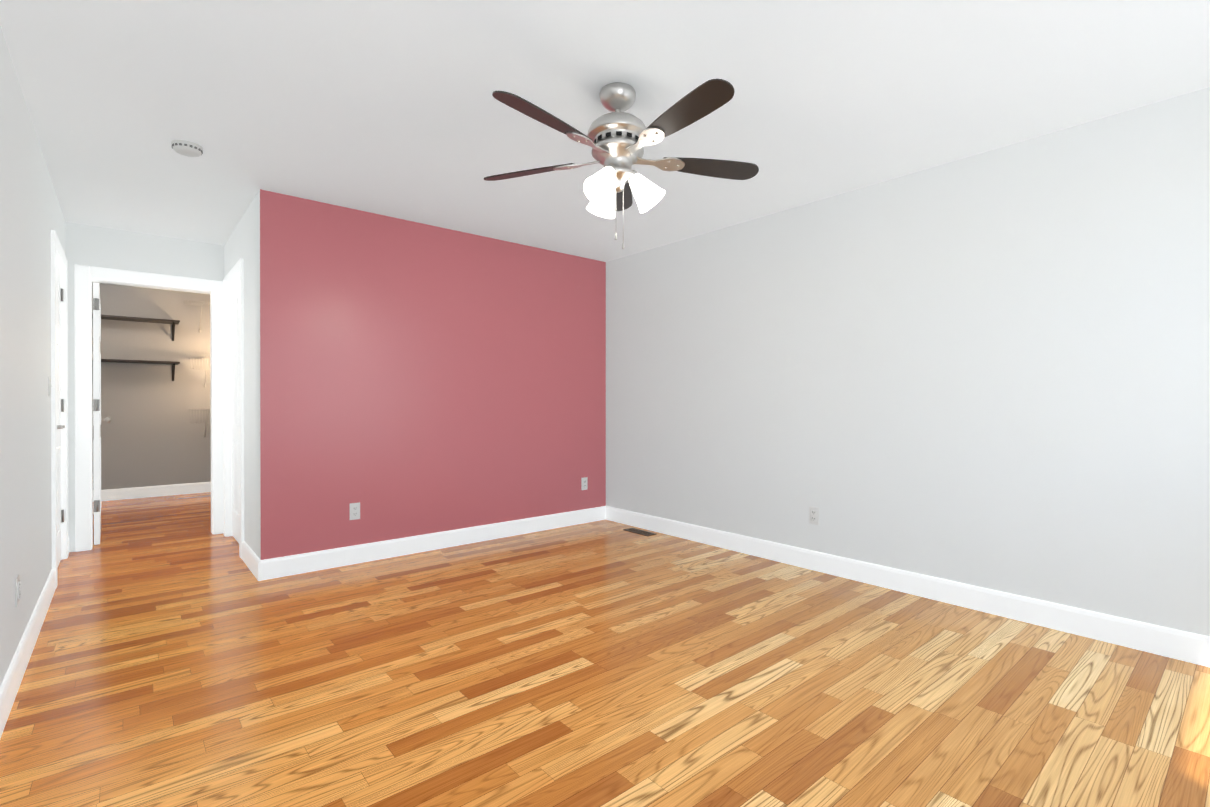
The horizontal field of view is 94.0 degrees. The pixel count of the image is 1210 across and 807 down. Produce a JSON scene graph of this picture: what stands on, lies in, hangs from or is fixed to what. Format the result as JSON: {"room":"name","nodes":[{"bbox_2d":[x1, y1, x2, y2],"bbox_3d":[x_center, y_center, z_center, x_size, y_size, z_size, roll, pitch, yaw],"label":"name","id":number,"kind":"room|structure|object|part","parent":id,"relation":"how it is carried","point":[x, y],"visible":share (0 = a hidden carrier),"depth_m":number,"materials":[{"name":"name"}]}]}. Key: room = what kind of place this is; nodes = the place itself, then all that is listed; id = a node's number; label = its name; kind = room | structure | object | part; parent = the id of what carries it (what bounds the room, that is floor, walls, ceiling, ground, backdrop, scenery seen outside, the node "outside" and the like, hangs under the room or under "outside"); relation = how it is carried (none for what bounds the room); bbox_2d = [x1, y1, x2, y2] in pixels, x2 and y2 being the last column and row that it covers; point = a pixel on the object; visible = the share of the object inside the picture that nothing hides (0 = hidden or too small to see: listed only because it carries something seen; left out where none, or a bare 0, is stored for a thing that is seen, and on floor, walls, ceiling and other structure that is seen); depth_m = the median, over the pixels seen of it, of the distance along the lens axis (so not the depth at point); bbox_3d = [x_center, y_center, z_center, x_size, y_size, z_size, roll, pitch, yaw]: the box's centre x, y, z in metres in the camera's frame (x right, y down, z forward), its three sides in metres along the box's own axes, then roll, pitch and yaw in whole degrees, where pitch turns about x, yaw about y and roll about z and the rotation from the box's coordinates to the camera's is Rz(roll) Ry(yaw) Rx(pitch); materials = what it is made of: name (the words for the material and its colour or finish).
{"room":"empty bedroom","nodes":[
{"label":"empty bedroom","id":0,"kind":"room"},
{"bbox_2d":[0,26,64,686],"bbox_3d":[-1.971,-0.111,1.712,0.120,2.440,6.330,0,0,-40],"label":"wall","id":1,"kind":"structure","parent":0,"point":[31,216],"depth_m":2.41,"materials":[{"name":"white paint"}]},
{"bbox_2d":[15,574,20,606],"bbox_3d":[-2.346,0.748,2.256,0.010,0.115,0.070,0,0,-40],"label":"outlet","id":2,"kind":"object","parent":1,"relation":"attached to","point":[17,590],"visible":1,"depth_m":2.23,"materials":[{"name":"white plastic"}]},
{"bbox_2d":[0,569,55,737],"bbox_3d":[-1.608,1.048,1.395,0.015,0.125,5.130,0,0,-40],"label":"baseboard","id":3,"kind":"structure","parent":1,"relation":"attached to","point":[10,685],"depth_m":2.32,"materials":[{"name":"white wood"}]},
{"bbox_2d":[48,377,52,396],"bbox_3d":[-3.180,-0.096,3.238,0.016,0.115,0.070,0,0,-40],"label":"light switch","id":4,"kind":"object","parent":1,"relation":"attached to","point":[49,386],"visible":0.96,"depth_m":3.21,"materials":[{"name":"white plastic"}]},
{"bbox_2d":[51,230,67,587],"bbox_3d":[-3.621,0.038,3.664,0.139,2.131,0.942,0,0,-40],"label":"door frame","id":5,"kind":"structure","parent":1,"relation":"attached to","point":[58,256],"depth_m":3.74,"materials":[{"name":"white wood"}]},
{"bbox_2d":[56,263,63,567],"bbox_3d":[-3.607,0.081,3.690,0.053,2.028,0.776,0,0,-40],"label":"door","id":6,"kind":"structure","parent":1,"relation":"attached to","point":[58,415],"depth_m":3.86,"materials":[{"name":"white wood"}]},
{"bbox_2d":[57,425,64,428],"bbox_3d":[-3.394,0.146,3.502,0.055,0.066,0.148,0,0,-40],"label":"door lever","id":7,"kind":"object","parent":6,"relation":"attached to","point":[60,426],"visible":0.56,"depth_m":3.47,"materials":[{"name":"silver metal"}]},
{"bbox_3d":[-3.832,0.794,3.987,0.014,0.090,0.036,0,0,-40],"label":"left wall door hinge","id":8,"kind":"part","parent":6,"relation":"part of","materials":[{"name":"silver metal"}]},
{"bbox_3d":[-3.832,0.014,3.985,0.014,0.090,0.036,0,0,-40],"label":"left wall door hinge","id":9,"kind":"part","parent":6,"relation":"part of","materials":[{"name":"silver metal"}]},
{"bbox_2d":[65,222,223,551],"bbox_3d":[-3.960,-0.119,4.254,2.645,2.440,0.120,0,0,-40],"label":"wall","id":10,"kind":"structure","parent":0,"point":[94,246],"depth_m":4.34,"materials":[{"name":"white paint"}]},
{"bbox_2d":[92,282,110,544],"bbox_3d":[-4.173,0.078,4.637,0.173,2.028,0.759,0,0,-41],"label":"closet door","id":11,"kind":"structure","parent":10,"relation":"in","point":[97,419],"depth_m":4.37,"materials":[{"name":"white wood"}]},
{"bbox_3d":[-4.338,0.141,4.903,0.069,0.060,0.060,0,0,-41],"label":"knob","id":12,"kind":"part","parent":11,"relation":"part of","materials":[{"name":"silver metal"}]},
{"bbox_2d":[74,265,223,551],"bbox_3d":[-3.623,0.035,4.542,0.932,2.131,0.156,0,0,-40],"label":"trim","id":13,"kind":"structure","parent":10,"relation":"attached to","point":[86,277],"depth_m":4.26,"materials":[{"name":"white wood"}]},
{"bbox_2d":[92,283,210,489],"bbox_3d":[-5.705,-0.126,6.354,2.710,2.440,0.120,0,0,-40],"label":"wall","id":14,"kind":"structure","parent":0,"point":[151,435],"depth_m":6.62,"materials":[{"name":"grey paint"}]},
{"bbox_2d":[92,358,179,380],"bbox_3d":[-5.772,-0.374,6.033,1.948,0.220,0.279,0,0,-40],"label":"shelf board","id":15,"kind":"object","parent":14,"relation":"attached to","point":[173,363],"visible":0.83,"depth_m":6.41,"materials":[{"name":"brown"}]},
{"bbox_2d":[92,314,179,340],"bbox_3d":[-5.772,-0.855,6.032,1.948,0.220,0.279,0,0,-40],"label":"shelf board","id":16,"kind":"object","parent":14,"relation":"attached to","point":[139,319],"visible":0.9,"depth_m":6.43,"materials":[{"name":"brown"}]},
{"bbox_2d":[101,482,210,500],"bbox_3d":[-5.665,1.032,6.303,2.400,0.125,0.015,0,0,-40],"label":"baseboard","id":17,"kind":"structure","parent":14,"relation":"attached to","point":[189,488],"depth_m":6.62,"materials":[{"name":"white wood"}]},
{"bbox_2d":[183,299,209,332],"bbox_3d":[-4.809,-1.040,6.834,0.466,0.347,0.304,0,0,-40],"label":"wire shelf","id":18,"kind":"object","parent":14,"relation":"attached to","point":[201,305],"visible":0.46,"depth_m":6.75,"materials":[{"name":"grey metal"}]},
{"bbox_2d":[189,409,210,436],"bbox_3d":[-4.790,0.239,6.854,0.416,0.347,0.304,0,0,-40],"label":"wire shelf","id":19,"kind":"object","parent":14,"relation":"attached to","point":[202,417],"visible":0.46,"depth_m":6.68,"materials":[{"name":"grey metal"}]},
{"bbox_2d":[189,357,210,386],"bbox_3d":[-4.790,-0.370,6.852,0.416,0.347,0.304,0,0,-40],"label":"wire shelf","id":20,"kind":"object","parent":14,"relation":"attached to","point":[193,358],"visible":0.52,"depth_m":6.70,"materials":[{"name":"grey metal"}]},
{"bbox_2d":[224,196,256,554],"bbox_3d":[-2.686,-0.119,4.242,0.120,2.440,1.550,0,0,-40],"label":"wall","id":21,"kind":"structure","parent":0,"point":[241,242],"depth_m":3.82,"materials":[{"name":"white paint"}]},
{"bbox_2d":[223,258,243,558],"bbox_3d":[-2.832,0.035,4.401,0.139,2.131,0.942,0,0,-40],"label":"door frame","id":22,"kind":"structure","parent":21,"relation":"attached to","point":[234,277],"depth_m":4.65,"materials":[{"name":"white wood"}]},
{"bbox_2d":[231,283,238,542],"bbox_3d":[-2.835,0.079,4.399,0.043,2.028,0.754,0,0,-40],"label":"door","id":23,"kind":"structure","parent":21,"relation":"attached to","point":[235,410],"depth_m":4.51,"materials":[{"name":"white wood"}]},
{"bbox_2d":[242,541,257,576],"bbox_3d":[-2.372,1.040,3.772,0.015,0.125,0.620,0,0,-40],"label":"baseboard","id":24,"kind":"structure","parent":21,"relation":"attached to","point":[249,557],"depth_m":3.76,"materials":[{"name":"white wood"}]},
{"bbox_2d":[256,189,605,559],"bbox_3d":[-1.111,-0.119,4.486,2.835,2.440,0.120,0,0,-40],"label":"wall","id":25,"kind":"structure","parent":0,"point":[415,378],"depth_m":4.15,"materials":[{"name":"red paint"}]},
{"bbox_2d":[350,502,359,519],"bbox_3d":[-1.721,0.742,3.884,0.070,0.115,0.010,0,0,-40],"label":"electrical outlet","id":26,"kind":"object","parent":25,"relation":"attached to","point":[354,511],"visible":1,"depth_m":3.88,"materials":[{"name":"white plastic"}]},
{"bbox_2d":[256,506,603,580],"bbox_3d":[-1.081,1.038,4.427,2.830,0.125,0.015,0,0,-40],"label":"baseboard","id":27,"kind":"structure","parent":25,"relation":"attached to","point":[266,569],"depth_m":4.14,"materials":[{"name":"white wood"}]},
{"bbox_2d":[581,477,587,489],"bbox_3d":[-0.188,0.738,5.189,0.070,0.115,0.010,0,0,-40],"label":"electrical outlet","id":28,"kind":"object","parent":25,"relation":"attached to","point":[584,483],"visible":1,"depth_m":5.19,"materials":[{"name":"white plastic"}]},
{"bbox_2d":[0,492,1209,806],"bbox_3d":[-1.903,1.153,3.797,5.500,0.100,9.410,0,0,-40],"label":"floor","id":29,"kind":"structure","parent":0,"point":[182,656],"depth_m":2.19,"materials":[{"name":"brown wood"}]},
{"bbox_2d":[623,528,655,535],"bbox_3d":[0.297,1.097,4.822,0.110,0.004,0.300,0,0,-40],"label":"floor vent","id":30,"kind":"object","parent":29,"relation":"in","point":[639,531],"visible":1,"depth_m":4.83,"materials":[{"name":"brown metal"}]},
{"bbox_2d":[0,0,1209,293],"bbox_3d":[-1.903,-1.387,3.788,5.500,0.100,9.410,0,0,-40],"label":"ceiling","id":31,"kind":"structure","parent":0,"point":[392,108],"depth_m":2.43,"materials":[{"name":"white paint"}]},
{"bbox_2d":[171,139,202,156],"bbox_3d":[-2.161,-1.314,2.919,0.136,0.041,0.136,0,0,-40],"label":"smoke detector","id":32,"kind":"object","parent":31,"relation":"attached to","point":[187,148],"visible":1,"depth_m":2.89,"materials":[{"name":"white plastic"}]},
{"bbox_2d":[484,79,758,248],"bbox_3d":[0.056,-0.995,2.374,1.256,0.675,1.249,0,0,-40],"label":"fan","id":33,"kind":"object","parent":31,"relation":"hanging from","point":[617,138],"visible":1,"depth_m":2.34,"materials":[{"name":"silver metal"}]},
{"bbox_2d":[606,87,1209,636],"bbox_3d":[1.524,-0.117,3.669,0.120,2.440,4.780,0,0,-40],"label":"wall","id":34,"kind":"structure","parent":0,"point":[988,369],"depth_m":3.07,"materials":[{"name":"white paint"}]},
{"bbox_2d":[809,506,818,524],"bbox_3d":[1.384,0.743,3.736,0.010,0.115,0.070,0,0,-40],"label":"outlet","id":35,"kind":"object","parent":34,"relation":"attached to","point":[813,515],"visible":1,"depth_m":3.73,"materials":[{"name":"white plastic"}]},
{"bbox_2d":[604,506,1209,666],"bbox_3d":[1.472,1.041,3.629,0.015,0.125,4.540,0,0,-40],"label":"baseboard","id":36,"kind":"structure","parent":34,"relation":"attached to","point":[1166,642],"depth_m":3.06,"materials":[{"name":"white wood"}]}
]}

